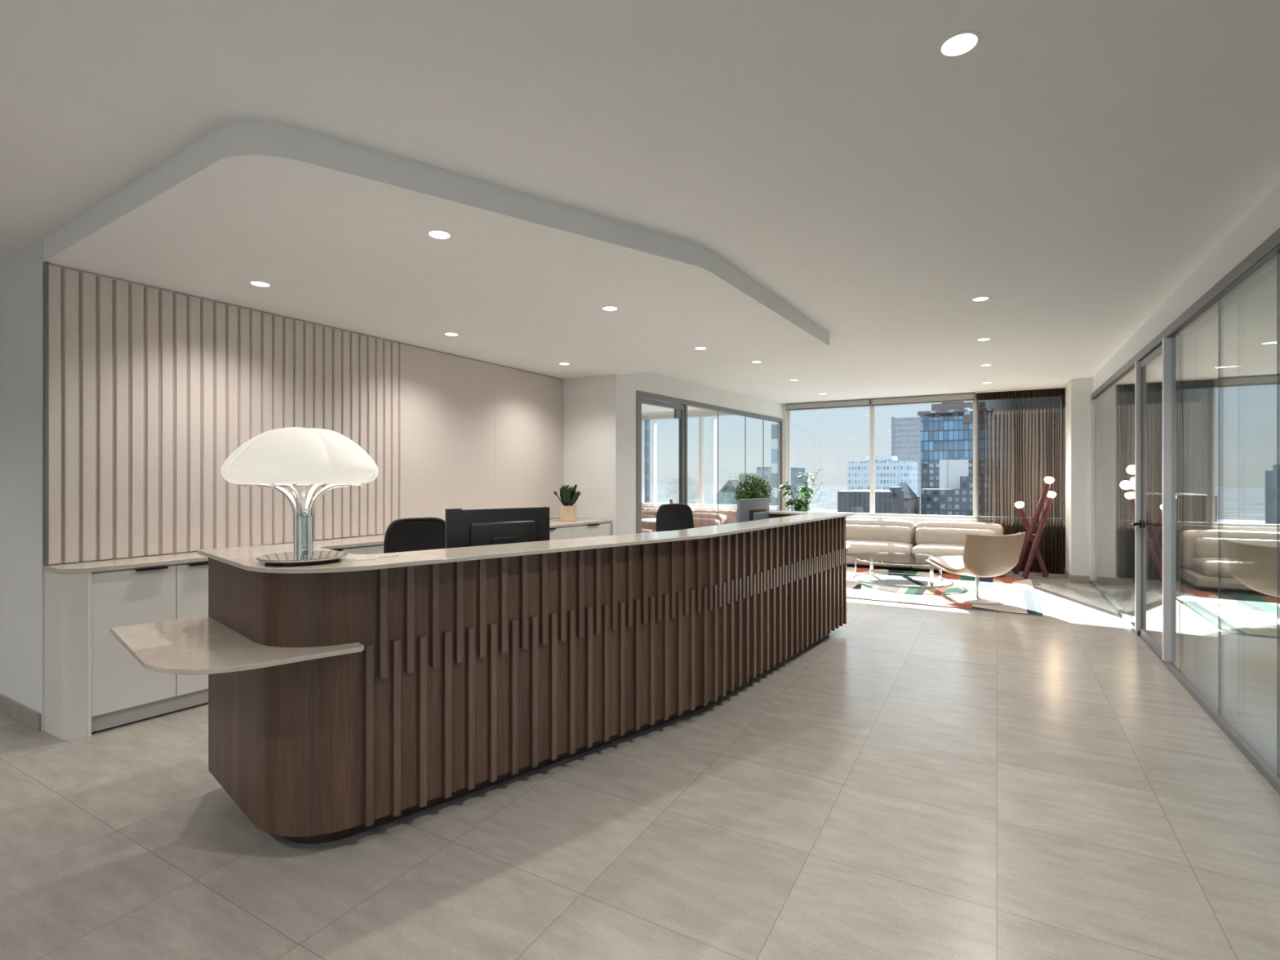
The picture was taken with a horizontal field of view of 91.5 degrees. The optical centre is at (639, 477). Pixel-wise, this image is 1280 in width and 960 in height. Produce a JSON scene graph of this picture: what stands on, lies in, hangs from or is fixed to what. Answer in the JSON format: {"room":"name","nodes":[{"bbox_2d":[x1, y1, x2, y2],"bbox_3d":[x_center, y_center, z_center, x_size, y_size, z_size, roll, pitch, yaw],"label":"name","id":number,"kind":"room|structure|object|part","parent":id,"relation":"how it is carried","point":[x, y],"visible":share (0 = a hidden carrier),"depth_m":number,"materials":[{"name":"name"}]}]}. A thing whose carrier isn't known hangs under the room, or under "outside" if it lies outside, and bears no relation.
{"room":"lobby","nodes":[
{"label":"lobby","id":0,"kind":"room"},
{"bbox_2d":[0,239,46,731],"bbox_3d":[-4.760,0.043,4.367,3.400,2.735,0.140,0,0,30],"label":"wall","id":1,"kind":"structure","parent":0,"point":[22,575],"depth_m":3.61,"materials":[{"name":"white paint"}]},
{"bbox_2d":[0,693,40,731],"bbox_3d":[-4.802,1.360,4.303,3.390,0.100,0.014,0,0,30],"label":"baseboard","id":2,"kind":"structure","parent":1,"relation":"attached to","point":[20,713],"depth_m":3.58,"materials":[{"name":"grey tile"}]},
{"bbox_2d":[46,263,561,565],"bbox_3d":[-2.147,0.043,5.651,0.140,2.735,4.923,0,0,30],"label":"wall","id":3,"kind":"structure","parent":0,"point":[48,264],"depth_m":4.33,"materials":[{"name":"white paint"}]},
{"bbox_2d":[43,261,563,564],"bbox_3d":[-2.125,-0.356,5.523,0.026,1.681,4.753,0,0,30],"label":"wall panel","id":4,"kind":"object","parent":3,"relation":"attached to","point":[148,392],"visible":0.81,"depth_m":4.30,"materials":[{"name":"wood"}]},
{"bbox_3d":[-3.301,-0.356,3.466,0.026,1.681,0.014,0,0,30],"label":"edge trim","id":5,"kind":"part","parent":4,"relation":"part of","materials":[{"name":"wood"}]},
{"bbox_3d":[-2.713,-0.350,4.498,0.020,1.669,2.357,0,0,30],"label":"grooved panel","id":6,"kind":"part","parent":4,"relation":"part of","materials":[{"name":"beige wood"}]},
{"bbox_3d":[-1.831,-0.350,6.040,0.020,1.669,1.194,0,0,30],"label":"plain panel","id":7,"kind":"part","parent":4,"relation":"part of","materials":[{"name":"beige paint"}]},
{"bbox_3d":[-1.240,-0.350,7.073,0.020,1.669,1.184,0,0,30],"label":"plain panel","id":8,"kind":"part","parent":4,"relation":"part of","materials":[{"name":"beige paint"}]},
{"bbox_2d":[43,120,829,379],"bbox_3d":[-0.750,-1.266,4.717,3.332,0.138,4.936,0,0,30],"label":"ceiling","id":9,"kind":"structure","parent":0,"point":[337,228],"depth_m":3.50,"materials":[{"name":"paint"}]},
{"bbox_2d":[248,280,271,287],"bbox_3d":[-2.346,-1.196,3.854,0.122,0.005,0.122,0,0,30],"label":"recessed light","id":10,"kind":"object","parent":9,"relation":"in","point":[259,283],"visible":1,"depth_m":3.85,"materials":[{"name":"paint"}]},
{"bbox_2d":[426,229,452,239],"bbox_3d":[-0.987,-1.196,3.071,0.122,0.005,0.122,0,0,30],"label":"recessed light","id":11,"kind":"object","parent":9,"relation":"in","point":[435,233],"visible":1,"depth_m":3.07,"materials":[{"name":"paint"}]},
{"bbox_2d":[444,332,458,336],"bbox_3d":[-1.574,-1.196,5.209,0.122,0.005,0.122,0,0,30],"label":"recessed light","id":12,"kind":"object","parent":9,"relation":"in","point":[451,334],"visible":1,"depth_m":5.21,"materials":[{"name":"paint"}]},
{"bbox_2d":[558,362,569,364],"bbox_3d":[-0.796,-1.196,6.562,0.122,0.005,0.122,0,0,30],"label":"recessed light","id":13,"kind":"object","parent":9,"relation":"in","point":[560,363],"visible":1,"depth_m":6.55,"materials":[{"name":"paint"}]},
{"bbox_2d":[601,306,618,311],"bbox_3d":[-0.212,-1.196,4.413,0.122,0.005,0.122,0,0,30],"label":"recessed light","id":14,"kind":"object","parent":9,"relation":"in","point":[605,308],"visible":1,"depth_m":4.41,"materials":[{"name":"paint"}]},
{"bbox_2d":[693,346,706,349],"bbox_3d":[0.562,-1.196,5.773,0.122,0.005,0.122,0,0,30],"label":"recessed light","id":15,"kind":"object","parent":9,"relation":"in","point":[695,348],"visible":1,"depth_m":5.77,"materials":[{"name":"paint"}]},
{"bbox_2d":[562,373,615,535],"bbox_3d":[-1.483,0.043,8.004,2.876,2.735,0.179,0,0,30],"label":"wall","id":16,"kind":"structure","parent":0,"point":[589,402],"depth_m":7.37,"materials":[{"name":"white paint"}]},
{"bbox_2d":[0,0,1279,413],"bbox_3d":[0.610,-1.385,4.087,13.000,0.120,14.900,0,0,30],"label":"ceiling","id":17,"kind":"structure","parent":0,"point":[1070,170],"depth_m":2.36,"materials":[{"name":"paint"}]},
{"bbox_2d":[751,360,761,363],"bbox_3d":[1.335,-1.323,7.146,0.122,0.005,0.122,0,0,30],"label":"recessed light","id":18,"kind":"object","parent":17,"relation":"in","point":[753,362],"visible":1,"depth_m":7.15,"materials":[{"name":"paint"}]},
{"bbox_2d":[937,30,982,57],"bbox_3d":[0.976,-1.323,1.907,0.122,0.005,0.122,0,0,30],"label":"recessed light","id":19,"kind":"object","parent":17,"relation":"in","point":[960,43],"visible":1,"depth_m":1.90,"materials":[{"name":"paint"}]},
{"bbox_2d":[971,296,990,301],"bbox_3d":[2.526,-1.323,4.626,0.122,0.005,0.122,0,0,30],"label":"recessed light","id":20,"kind":"object","parent":17,"relation":"in","point":[982,298],"visible":1,"depth_m":4.62,"materials":[{"name":"paint"}]},
{"bbox_2d":[976,337,991,341],"bbox_3d":[3.298,-1.323,5.982,0.122,0.005,0.122,0,0,30],"label":"recessed light","id":21,"kind":"object","parent":17,"relation":"in","point":[982,339],"visible":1,"depth_m":5.97,"materials":[{"name":"paint"}]},
{"bbox_2d":[975,386,1065,573],"bbox_3d":[5.686,0.037,9.348,1.167,2.722,0.074,0,0,30],"label":"curtain","id":22,"kind":"object","parent":17,"relation":"hanging from","point":[1020,435],"visible":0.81,"depth_m":9.31,"materials":[{"name":"brown fabric"}]},
{"bbox_2d":[0,564,1279,959],"bbox_3d":[0.610,1.470,4.087,13.000,0.120,14.900,0,0,30],"label":"floor","id":23,"kind":"structure","parent":0,"point":[912,781],"depth_m":2.49,"materials":[{"name":"tile"}]},
{"bbox_2d":[44,570,91,740],"bbox_3d":[-3.150,0.964,3.433,0.314,0.892,0.100,0,0,30],"label":"end panel","id":24,"kind":"object","parent":23,"relation":"on","point":[68,597],"visible":0.96,"depth_m":3.37,"materials":[{"name":"white laminate"}]},
{"bbox_2d":[91,560,208,732],"bbox_3d":[-2.896,0.958,3.801,0.385,0.880,0.805,0,0,30],"label":"base cabinet","id":25,"kind":"object","parent":23,"relation":"on","point":[123,691],"visible":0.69,"depth_m":3.57,"materials":[{"name":"white laminate"}]},
{"bbox_3d":[-2.891,0.917,3.564,0.019,0.778,0.400,0,0,35],"label":"door","id":26,"kind":"part","parent":25,"relation":"part of","materials":[{"name":"white laminate"}]},
{"bbox_3d":[-2.832,0.530,3.616,0.030,0.009,0.152,0,0,35],"label":"handle","id":27,"kind":"part","parent":25,"relation":"part of","materials":[{"name":"black metal"}]},
{"bbox_3d":[-2.660,0.917,3.895,0.019,0.778,0.400,0,0,35],"label":"door","id":28,"kind":"part","parent":25,"relation":"part of","materials":[{"name":"white laminate"}]},
{"bbox_3d":[-2.684,0.530,3.829,0.030,0.009,0.152,0,0,35],"label":"handle","id":29,"kind":"part","parent":25,"relation":"part of","materials":[{"name":"black metal"}]},
{"bbox_2d":[331,546,365,554],"bbox_3d":[-2.464,0.958,4.483,0.457,0.880,0.811,0,0,30],"label":"base cabinet","id":30,"kind":"object","parent":23,"relation":"on","point":[361,549],"visible":0.13,"depth_m":4.65,"materials":[{"name":"white laminate"}]},
{"bbox_3d":[-2.196,0.917,4.561,0.019,0.778,0.403,0,0,35],"label":"door","id":31,"kind":"part","parent":30,"relation":"part of","materials":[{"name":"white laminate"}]},
{"bbox_2d":[364,544,383,554],"bbox_3d":[-2.042,0.958,5.158,0.520,0.880,0.782,0,0,30],"label":"base cabinet","id":32,"kind":"object","parent":23,"relation":"on","point":[378,548],"visible":0.11,"depth_m":4.78,"materials":[{"name":"white laminate"}]},
{"bbox_2d":[383,516,444,553],"bbox_3d":[-1.432,0.849,4.279,0.660,1.122,0.652,0,0,-38],"label":"office chair","id":33,"kind":"object","parent":23,"relation":"on","point":[423,533],"visible":0.2,"depth_m":4.49,"materials":[{"name":"black fabric"}]},
{"bbox_2d":[110,510,853,844],"bbox_3d":[-0.046,0.868,4.059,1.337,1.085,5.082,0,0,41],"label":"reception desk","id":34,"kind":"object","parent":23,"relation":"on","point":[347,698],"visible":0.96,"depth_m":2.70,"materials":[{"name":"brown wood"}]},
{"bbox_2d":[110,615,364,675],"bbox_3d":[-1.652,0.636,2.400,1.171,0.018,0.537,0,0,30],"label":"shelf","id":35,"kind":"object","parent":34,"relation":"attached to","point":[206,644],"depth_m":2.30,"materials":[{"name":"beige stone"}]},
{"bbox_2d":[221,426,398,565],"bbox_3d":[-1.299,0.067,2.419,0.551,0.516,0.538,0,0,7],"label":"table lamp","id":36,"kind":"object","parent":34,"relation":"on","point":[277,459],"visible":1,"depth_m":2.28,"materials":[{"name":"white plastic"}]},
{"bbox_3d":[-1.306,-0.084,2.420,0.530,0.216,0.530,0,0,30],"label":"lamp shade","id":37,"kind":"part","parent":36,"relation":"part of","materials":[{"name":"white glass"}]},
{"bbox_3d":[-1.306,0.161,2.420,0.040,0.272,0.040,0,0,30],"label":"rod","id":38,"kind":"part","parent":36,"relation":"part of","materials":[{"name":"silver metal"}]},
{"bbox_3d":[-1.067,0.316,2.510,0.079,0.016,0.294,0,0,28],"label":"power cord","id":39,"kind":"part","parent":36,"relation":"part of","materials":[{"name":"plastic"}]},
{"bbox_2d":[444,506,549,548],"bbox_3d":[-0.799,0.421,3.604,0.647,0.497,0.200,0,0,-39],"label":"computer monitor","id":40,"kind":"object","parent":34,"relation":"on","point":[486,526],"visible":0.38,"depth_m":3.56,"materials":[{"name":"black plastic"}]},
{"bbox_2d":[737,497,768,522],"bbox_3d":[1.073,0.433,5.798,0.200,0.473,0.530,0,0,41],"label":"computer monitor","id":41,"kind":"object","parent":34,"relation":"on","point":[748,509],"visible":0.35,"depth_m":5.73,"materials":[{"name":"silver metal"}]},
{"bbox_2d":[549,526,571,540],"bbox_3d":[-1.208,0.958,6.476,0.659,0.880,0.782,0,0,30],"label":"base cabinet","id":42,"kind":"object","parent":23,"relation":"on","point":[564,532],"visible":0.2,"depth_m":6.50,"materials":[{"name":"white laminate"}]},
{"bbox_2d":[569,522,610,538],"bbox_3d":[-0.817,0.958,7.095,0.723,0.880,0.685,0,0,30],"label":"base cabinet","id":43,"kind":"object","parent":23,"relation":"on","point":[597,529],"visible":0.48,"depth_m":6.92,"materials":[{"name":"white laminate"}]},
{"bbox_2d":[42,517,611,573],"bbox_3d":[-1.818,0.503,5.345,0.727,0.027,4.756,0,0,30],"label":"countertop","id":44,"kind":"structure","parent":43,"relation":"on","point":[191,557],"depth_m":3.77,"materials":[{"name":"beige stone"}]},
{"bbox_2d":[554,484,581,521],"bbox_3d":[-0.803,0.282,7.029,0.293,0.416,0.347,0,0,-35],"label":"potted plant","id":45,"kind":"object","parent":44,"relation":"on","point":[568,497],"visible":1,"depth_m":6.96,"materials":[{"name":"green plant"}]},
{"bbox_3d":[-0.806,0.404,7.028,0.180,0.173,0.180,0,0,30],"label":"pot","id":46,"kind":"part","parent":45,"relation":"part of","materials":[{"name":"beige ceramic"}]},
{"bbox_2d":[641,518,656,522],"bbox_3d":[0.347,1.048,10.171,0.680,0.725,0.680,0,0,30],"label":"side table","id":47,"kind":"object","parent":23,"relation":"on","point":[647,520],"visible":0.15,"depth_m":9.97,"materials":[{"name":"white"}]},
{"bbox_2d":[656,503,693,532],"bbox_3d":[0.508,0.849,6.662,0.660,1.122,0.652,0,0,-30],"label":"office chair","id":48,"kind":"object","parent":23,"relation":"on","point":[669,517],"visible":0.25,"depth_m":6.91,"materials":[{"name":"black fabric"}]},
{"bbox_2d":[641,507,737,533],"bbox_3d":[0.650,0.996,11.355,2.590,0.828,0.942,0,0,30],"label":"sofa","id":49,"kind":"object","parent":23,"relation":"on","point":[706,517],"visible":0.3,"depth_m":11.18,"materials":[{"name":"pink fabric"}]},
{"bbox_3d":[0.596,1.145,11.260,2.355,0.371,0.723,0,0,30],"label":"seat","id":50,"kind":"part","parent":49,"relation":"part of","materials":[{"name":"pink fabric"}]},
{"bbox_2d":[733,475,773,502],"bbox_3d":[1.611,0.686,8.908,0.589,1.449,0.590,0,0,41],"label":"potted tree","id":51,"kind":"object","parent":23,"relation":"on","point":[751,493],"visible":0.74,"depth_m":8.83,"materials":[{"name":"green plant"}]},
{"bbox_2d":[777,468,826,511],"bbox_3d":[2.695,0.629,10.459,0.873,1.561,0.650,0,0,30],"label":"potted tree","id":52,"kind":"object","parent":23,"relation":"on","point":[806,490],"visible":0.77,"depth_m":10.43,"materials":[{"name":"green plant"}]},
{"bbox_2d":[845,518,1003,577],"bbox_3d":[4.225,1.046,9.645,2.415,0.728,0.851,0,0,30],"label":"sofa","id":53,"kind":"object","parent":23,"relation":"on","point":[935,538],"visible":0.52,"depth_m":9.58,"materials":[{"name":"beige leather"}]},
{"bbox_2d":[845,524,911,543],"bbox_3d":[3.742,0.908,10.042,1.162,0.284,0.200,0,0,30],"label":"lumbar cushion","id":54,"kind":"object","parent":53,"relation":"on","point":[900,533],"depth_m":9.91,"materials":[{"name":"beige leather"}]},
{"bbox_3d":[3.708,1.282,9.953,1.212,0.145,0.790,0,0,30],"label":"panel","id":55,"kind":"part","parent":53,"relation":"part of","materials":[{"name":"beige leather"}]},
{"bbox_2d":[845,539,914,555],"bbox_3d":[3.661,1.109,9.870,1.212,0.203,0.681,0,0,30],"label":"seat cushion","id":56,"kind":"object","parent":53,"relation":"on","point":[858,546],"depth_m":9.61,"materials":[{"name":"beige leather"}]},
{"bbox_3d":[3.844,0.946,10.191,1.212,0.528,0.282,0,0,30],"label":"backrest","id":57,"kind":"part","parent":53,"relation":"part of","materials":[{"name":"beige leather"}]},
{"bbox_3d":[4.759,1.282,9.351,1.197,0.145,0.790,0,0,30],"label":"panel","id":58,"kind":"part","parent":53,"relation":"part of","materials":[{"name":"beige leather"}]},
{"bbox_2d":[911,543,964,556],"bbox_3d":[4.685,1.109,9.283,1.137,0.203,0.681,0,0,30],"label":"seat cushion","id":59,"kind":"object","parent":53,"relation":"on","point":[935,549],"depth_m":9.15,"materials":[{"name":"beige leather"}]},
{"bbox_2d":[915,527,996,545],"bbox_3d":[4.770,0.909,9.451,1.097,0.283,0.206,0,0,30],"label":"lumbar cushion","id":60,"kind":"object","parent":53,"relation":"on","point":[938,535],"depth_m":9.43,"materials":[{"name":"beige leather"}]},
{"bbox_3d":[4.895,0.946,9.589,1.197,0.528,0.281,0,0,30],"label":"backrest","id":61,"kind":"part","parent":53,"relation":"part of","materials":[{"name":"beige leather"}]},
{"bbox_2d":[846,566,1042,616],"bbox_3d":[3.535,1.404,8.136,2.755,0.012,2.565,0,0,30],"label":"area rug","id":62,"kind":"object","parent":23,"relation":"on","point":[1019,596],"visible":0.75,"depth_m":7.77,"materials":[{"name":"white carpet"}]},
{"bbox_2d":[845,544,851,552],"bbox_3d":[2.522,1.003,8.878,0.899,0.789,0.807,0,0,22],"label":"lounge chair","id":63,"kind":"object","parent":62,"relation":"on","point":[847,546],"visible":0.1,"depth_m":8.66,"materials":[{"name":"beige leather"}]},
{"bbox_2d":[845,544,850,550],"bbox_3d":[2.620,1.028,8.839,0.670,0.141,0.595,0,0,22],"label":"seat cushion","id":64,"kind":"object","parent":63,"relation":"on","point":[847,546],"depth_m":8.69,"materials":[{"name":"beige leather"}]},
{"bbox_2d":[853,552,953,587],"bbox_3d":[3.547,1.241,8.455,1.258,0.311,1.118,0,0,30],"label":"coffee table","id":65,"kind":"object","parent":62,"relation":"on","point":[876,557],"visible":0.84,"depth_m":8.40,"materials":[{"name":"clear glass"}]},
{"bbox_3d":[2.955,1.248,8.556,0.012,0.280,0.044,0,0,7],"label":"leg","id":66,"kind":"part","parent":65,"relation":"part of","materials":[{"name":"silver metal"}]},
{"bbox_3d":[3.338,1.248,8.995,0.044,0.280,0.012,0,0,-18],"label":"leg","id":67,"kind":"part","parent":65,"relation":"part of","materials":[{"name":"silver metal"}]},
{"bbox_3d":[3.695,1.248,7.903,0.044,0.280,0.012,0,0,-12],"label":"leg","id":68,"kind":"part","parent":65,"relation":"part of","materials":[{"name":"silver metal"}]},
{"bbox_3d":[4.117,1.248,8.553,0.012,0.280,0.044,0,0,-13],"label":"leg","id":69,"kind":"part","parent":65,"relation":"part of","materials":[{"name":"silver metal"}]},
{"bbox_2d":[925,532,1026,604],"bbox_3d":[3.832,1.003,7.177,0.807,0.789,0.899,0,0,-16],"label":"lounge chair","id":70,"kind":"object","parent":62,"relation":"on","point":[984,555],"visible":1,"depth_m":6.83,"materials":[{"name":"leather"}]},
{"bbox_2d":[928,555,964,571],"bbox_3d":[3.802,1.028,7.278,0.595,0.141,0.670,0,0,-16],"label":"seat cushion","id":71,"kind":"object","parent":70,"relation":"on","point":[945,563],"depth_m":7.36,"materials":[{"name":"beige leather"}]},
{"bbox_2d":[1013,476,1056,577],"bbox_3d":[5.597,0.698,8.843,0.519,1.424,0.469,0,0,30],"label":"floor lamp","id":72,"kind":"object","parent":23,"relation":"on","point":[1034,541],"visible":1,"depth_m":8.78,"materials":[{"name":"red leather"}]},
{"bbox_3d":[5.622,0.922,8.915,0.377,0.974,0.067,0,0,41],"label":"rod","id":73,"kind":"part","parent":72,"relation":"part of","materials":[{"name":"red leather"}]},
{"bbox_3d":[5.583,0.845,8.759,0.460,1.130,0.068,0,0,-8],"label":"rod","id":74,"kind":"part","parent":72,"relation":"part of","materials":[{"name":"red leather"}]},
{"bbox_2d":[1089,227,1279,795],"bbox_3d":[2.611,0.150,2.308,0.100,2.520,13.700,0,0,30],"label":"glass wall","id":75,"kind":"structure","parent":23,"relation":"on","point":[1104,402],"depth_m":4.59,"materials":[{"name":"metal"}]},
{"bbox_3d":[5.979,0.160,8.247,0.048,2.400,0.045,0,0,30],"label":"post","id":76,"kind":"part","parent":75,"relation":"part of","materials":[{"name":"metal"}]},
{"bbox_3d":[5.220,0.165,6.886,0.010,2.390,3.072,0,0,30],"label":"glass panel","id":77,"kind":"part","parent":75,"relation":"part of","materials":[{"name":"clear glass"}]},
{"bbox_3d":[4.430,0.160,5.539,0.048,2.400,0.045,0,0,30],"label":"post","id":78,"kind":"part","parent":75,"relation":"part of","materials":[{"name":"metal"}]},
{"bbox_2d":[1130,343,1167,664],"bbox_3d":[4.192,0.188,5.069,0.196,2.425,0.994,0,0,30],"label":"door","id":79,"kind":"structure","parent":75,"relation":"in","point":[1153,642],"depth_m":5.46,"materials":[{"name":"metal"}]},
{"bbox_3d":[4.397,0.410,5.428,0.196,0.068,0.169,0,0,30],"label":"handle","id":80,"kind":"part","parent":79,"relation":"part of","materials":[{"name":"black metal"}]},
{"bbox_3d":[3.906,0.160,4.623,0.048,2.400,0.045,0,0,30],"label":"post","id":81,"kind":"part","parent":75,"relation":"part of","materials":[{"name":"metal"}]},
{"bbox_2d":[615,371,783,534],"bbox_3d":[1.127,0.043,9.287,0.110,2.735,5.012,0,0,35],"label":"wall partition","id":82,"kind":"structure","parent":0,"point":[626,384],"depth_m":7.50,"materials":[{"name":"white paint"}]},
{"bbox_2d":[635,390,782,533],"bbox_3d":[1.221,0.178,9.383,0.092,2.463,4.468,0,0,35],"label":"glass wall","id":83,"kind":"structure","parent":82,"relation":"attached to","point":[686,403],"depth_m":8.48,"materials":[{"name":"metal"}]},
{"bbox_3d":[-0.058,0.185,7.582,0.092,2.350,0.050,0,0,35],"label":"post","id":84,"kind":"part","parent":83,"relation":"part of","materials":[{"name":"metal"}]},
{"bbox_2d":[639,397,684,533],"bbox_3d":[0.273,0.211,8.040,0.060,2.373,1.072,0,0,35],"label":"door","id":85,"kind":"structure","parent":83,"relation":"in","point":[679,410],"depth_m":8.35,"materials":[{"name":"metal"}]},
{"bbox_3d":[0.597,0.185,8.503,0.092,2.350,0.050,0,0,35],"label":"post","id":86,"kind":"part","parent":83,"relation":"part of","materials":[{"name":"metal"}]},
{"bbox_3d":[1.221,0.178,9.383,0.092,2.463,4.468,0,0,35],"label":"rail","id":87,"kind":"part","parent":83,"relation":"part of","materials":[{"name":"metal"}]},
{"bbox_3d":[2.528,0.185,11.179,0.042,2.350,0.025,0,0,35],"label":"post","id":88,"kind":"part","parent":83,"relation":"part of","materials":[{"name":"metal"}]},
{"bbox_2d":[641,393,977,524],"bbox_3d":[3.015,0.043,11.144,7.565,2.735,0.260,0,0,30],"label":"wall","id":89,"kind":"structure","parent":0,"point":[690,412],"depth_m":11.25,"materials":[{"name":"white paint"}]},
{"bbox_2d":[641,413,778,510],"bbox_3d":[1.276,-0.318,12.076,2.940,1.805,0.150,0,0,30],"label":"window","id":90,"kind":"structure","parent":89,"relation":"in","point":[700,504],"depth_m":12.12,"materials":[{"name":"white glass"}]},
{"bbox_3d":[1.258,0.573,12.046,2.940,0.025,0.080,0,0,30],"label":"sill","id":91,"kind":"part","parent":90,"relation":"part of","materials":[{"name":"white"}]},
{"bbox_2d":[787,397,977,520],"bbox_3d":[4.470,-0.290,10.248,4.150,1.920,0.150,0,0,30],"label":"window","id":92,"kind":"structure","parent":89,"relation":"in","point":[872,409],"depth_m":10.53,"materials":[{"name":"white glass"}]},
{"bbox_2d":[785,399,871,410],"bbox_3d":[3.251,-1.250,10.842,1.431,0.111,0.100,0,0,30],"label":"roller blind","id":93,"kind":"object","parent":92,"relation":"attached to","point":[861,402],"visible":1,"depth_m":10.79,"materials":[{"name":"beige fabric"}]},
{"bbox_3d":[4.452,0.657,10.218,4.150,0.025,0.080,0,0,30],"label":"sill","id":94,"kind":"part","parent":92,"relation":"part of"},
{"bbox_2d":[871,393,974,406],"bbox_3d":[4.557,-1.250,10.095,1.521,0.111,0.100,0,0,30],"label":"roller blind","id":95,"kind":"object","parent":92,"relation":"attached to","point":[958,397],"visible":1,"depth_m":10.04,"materials":[{"name":"beige fabric"}]},
{"bbox_2d":[807,509,837,512],"bbox_3d":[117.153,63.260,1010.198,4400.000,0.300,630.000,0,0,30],"label":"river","id":96,"kind":"object","parent":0,"point":[810,510],"depth_m":1188.88,"materials":[{"name":"white liquid"}]},
{"bbox_2d":[1065,377,1092,576],"bbox_3d":[6.224,0.043,8.798,0.335,2.735,1.145,0,0,30],"label":"wall pillar","id":97,"kind":"structure","parent":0,"point":[1078,392],"depth_m":8.35,"materials":[{"name":"white paint"}]},
{"bbox_2d":[1064,567,1091,583],"bbox_3d":[6.085,1.360,8.669,0.247,0.100,0.807,0,0,30],"label":"baseboard","id":98,"kind":"structure","parent":97,"relation":"attached to","point":[1072,579],"depth_m":8.34,"materials":[{"name":"grey tile"}]},
{"bbox_2d":[1092,182,1279,392],"bbox_3d":[2.647,-1.218,2.290,0.120,0.215,13.705,0,0,30],"label":"wall header","id":99,"kind":"structure","parent":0,"point":[1264,220],"depth_m":3.73,"materials":[{"name":"white paint"}]},
{"bbox_2d":[1118,375,1276,586],"bbox_3d":[8.253,0.043,8.182,3.800,2.735,0.200,0,0,30],"label":"glass panels","id":100,"kind":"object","parent":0,"point":[1248,404],"depth_m":8.36,"materials":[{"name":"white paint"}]},
{"label":"outside","id":101,"kind":"structure","parent":0,"visible":0},
{"bbox_2d":[649,484,847,509],"bbox_3d":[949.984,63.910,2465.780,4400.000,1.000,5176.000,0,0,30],"label":"city","id":102,"kind":"object","parent":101,"point":[659,494],"visible":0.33,"depth_m":2356.89},
{"bbox_2d":[644,419,649,502],"bbox_3d":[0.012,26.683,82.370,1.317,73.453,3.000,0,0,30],"label":"glass tower","id":103,"kind":"structure","parent":102,"relation":"on","point":[646,422],"depth_m":82.62,"materials":[{"name":"glass"}]},
{"bbox_2d":[715,480,771,506],"bbox_3d":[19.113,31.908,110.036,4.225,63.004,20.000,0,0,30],"label":"block","id":104,"kind":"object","parent":102,"relation":"on","point":[726,495],"visible":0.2,"depth_m":101.58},
{"bbox_2d":[738,466,804,511],"bbox_3d":[35.700,30.385,167.368,10.250,66.050,26.000,0,0,30],"label":"office block","id":105,"kind":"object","parent":102,"relation":"on","point":[798,482],"visible":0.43,"depth_m":165.72,"materials":[{"name":"grey concrete"}]},
{"bbox_2d":[771,421,777,506],"bbox_3d":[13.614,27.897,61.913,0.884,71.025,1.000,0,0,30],"label":"striped tower","id":106,"kind":"structure","parent":102,"relation":"on","point":[774,424],"depth_m":61.50,"materials":[{"name":"white"}]},
{"bbox_2d":[804,472,807,510],"bbox_3d":[51.958,30.430,215.096,10.382,65.960,5.000,0,0,30],"label":"apartment tower","id":107,"kind":"structure","parent":102,"relation":"on","point":[806,477],"depth_m":212.95,"materials":[{"name":"stone"}]},
{"bbox_2d":[837,486,903,514],"bbox_3d":[57.255,32.831,152.731,12.594,61.157,22.000,0,0,30],"label":"block","id":108,"kind":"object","parent":102,"relation":"on","point":[891,500],"visible":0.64,"depth_m":144.05,"materials":[{"name":"grey concrete"}]},
{"bbox_2d":[847,455,917,496],"bbox_3d":[107.327,27.062,275.413,25.434,72.695,25.300,0,0,30],"label":"office block","id":109,"kind":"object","parent":102,"relation":"on","point":[890,472],"visible":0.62,"depth_m":264.95,"materials":[{"name":"white concrete"}]},
{"bbox_2d":[891,417,920,514],"bbox_3d":[146.463,15.794,336.491,16.011,95.232,30.400,0,0,30],"label":"office tower","id":110,"kind":"structure","parent":102,"relation":"on","point":[905,432],"depth_m":323.60,"materials":[{"name":"stone"}]},
{"bbox_2d":[897,482,919,514],"bbox_3d":[74.542,32.443,174.812,5.395,61.935,22.500,0,0,30],"label":"stone block","id":111,"kind":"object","parent":102,"relation":"on","point":[911,501],"visible":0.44,"depth_m":168.25,"materials":[{"name":"grey stone"}]},
{"bbox_2d":[915,401,973,514],"bbox_3d":[122.320,18.526,213.721,47.314,89.768,35.500,0,0,30],"label":"building","id":112,"kind":"structure","parent":102,"relation":"on","point":[946,429],"depth_m":207.46,"materials":[{"name":"blue glass"}]},
{"bbox_2d":[921,475,973,515],"bbox_3d":[86.423,31.540,168.302,18.527,63.740,8.000,0,0,30],"label":"block","id":113,"kind":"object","parent":102,"relation":"on","point":[957,502],"visible":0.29,"depth_m":165.88,"materials":[{"name":"grey concrete"}]},
{"bbox_2d":[921,457,973,488],"bbox_3d":[98.035,28.843,190.461,20.530,69.135,18.000,0,0,30],"label":"tower","id":114,"kind":"structure","parent":102,"relation":"on","point":[930,472],"depth_m":186.19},
{"bbox_2d":[939,459,968,488],"bbox_3d":[89.391,29.207,177.549,7.041,68.405,7.000,0,0,30],"label":"block","id":115,"kind":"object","parent":102,"relation":"on","point":[950,470],"visible":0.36,"depth_m":174.65,"materials":[{"name":"white concrete"}]}
]}

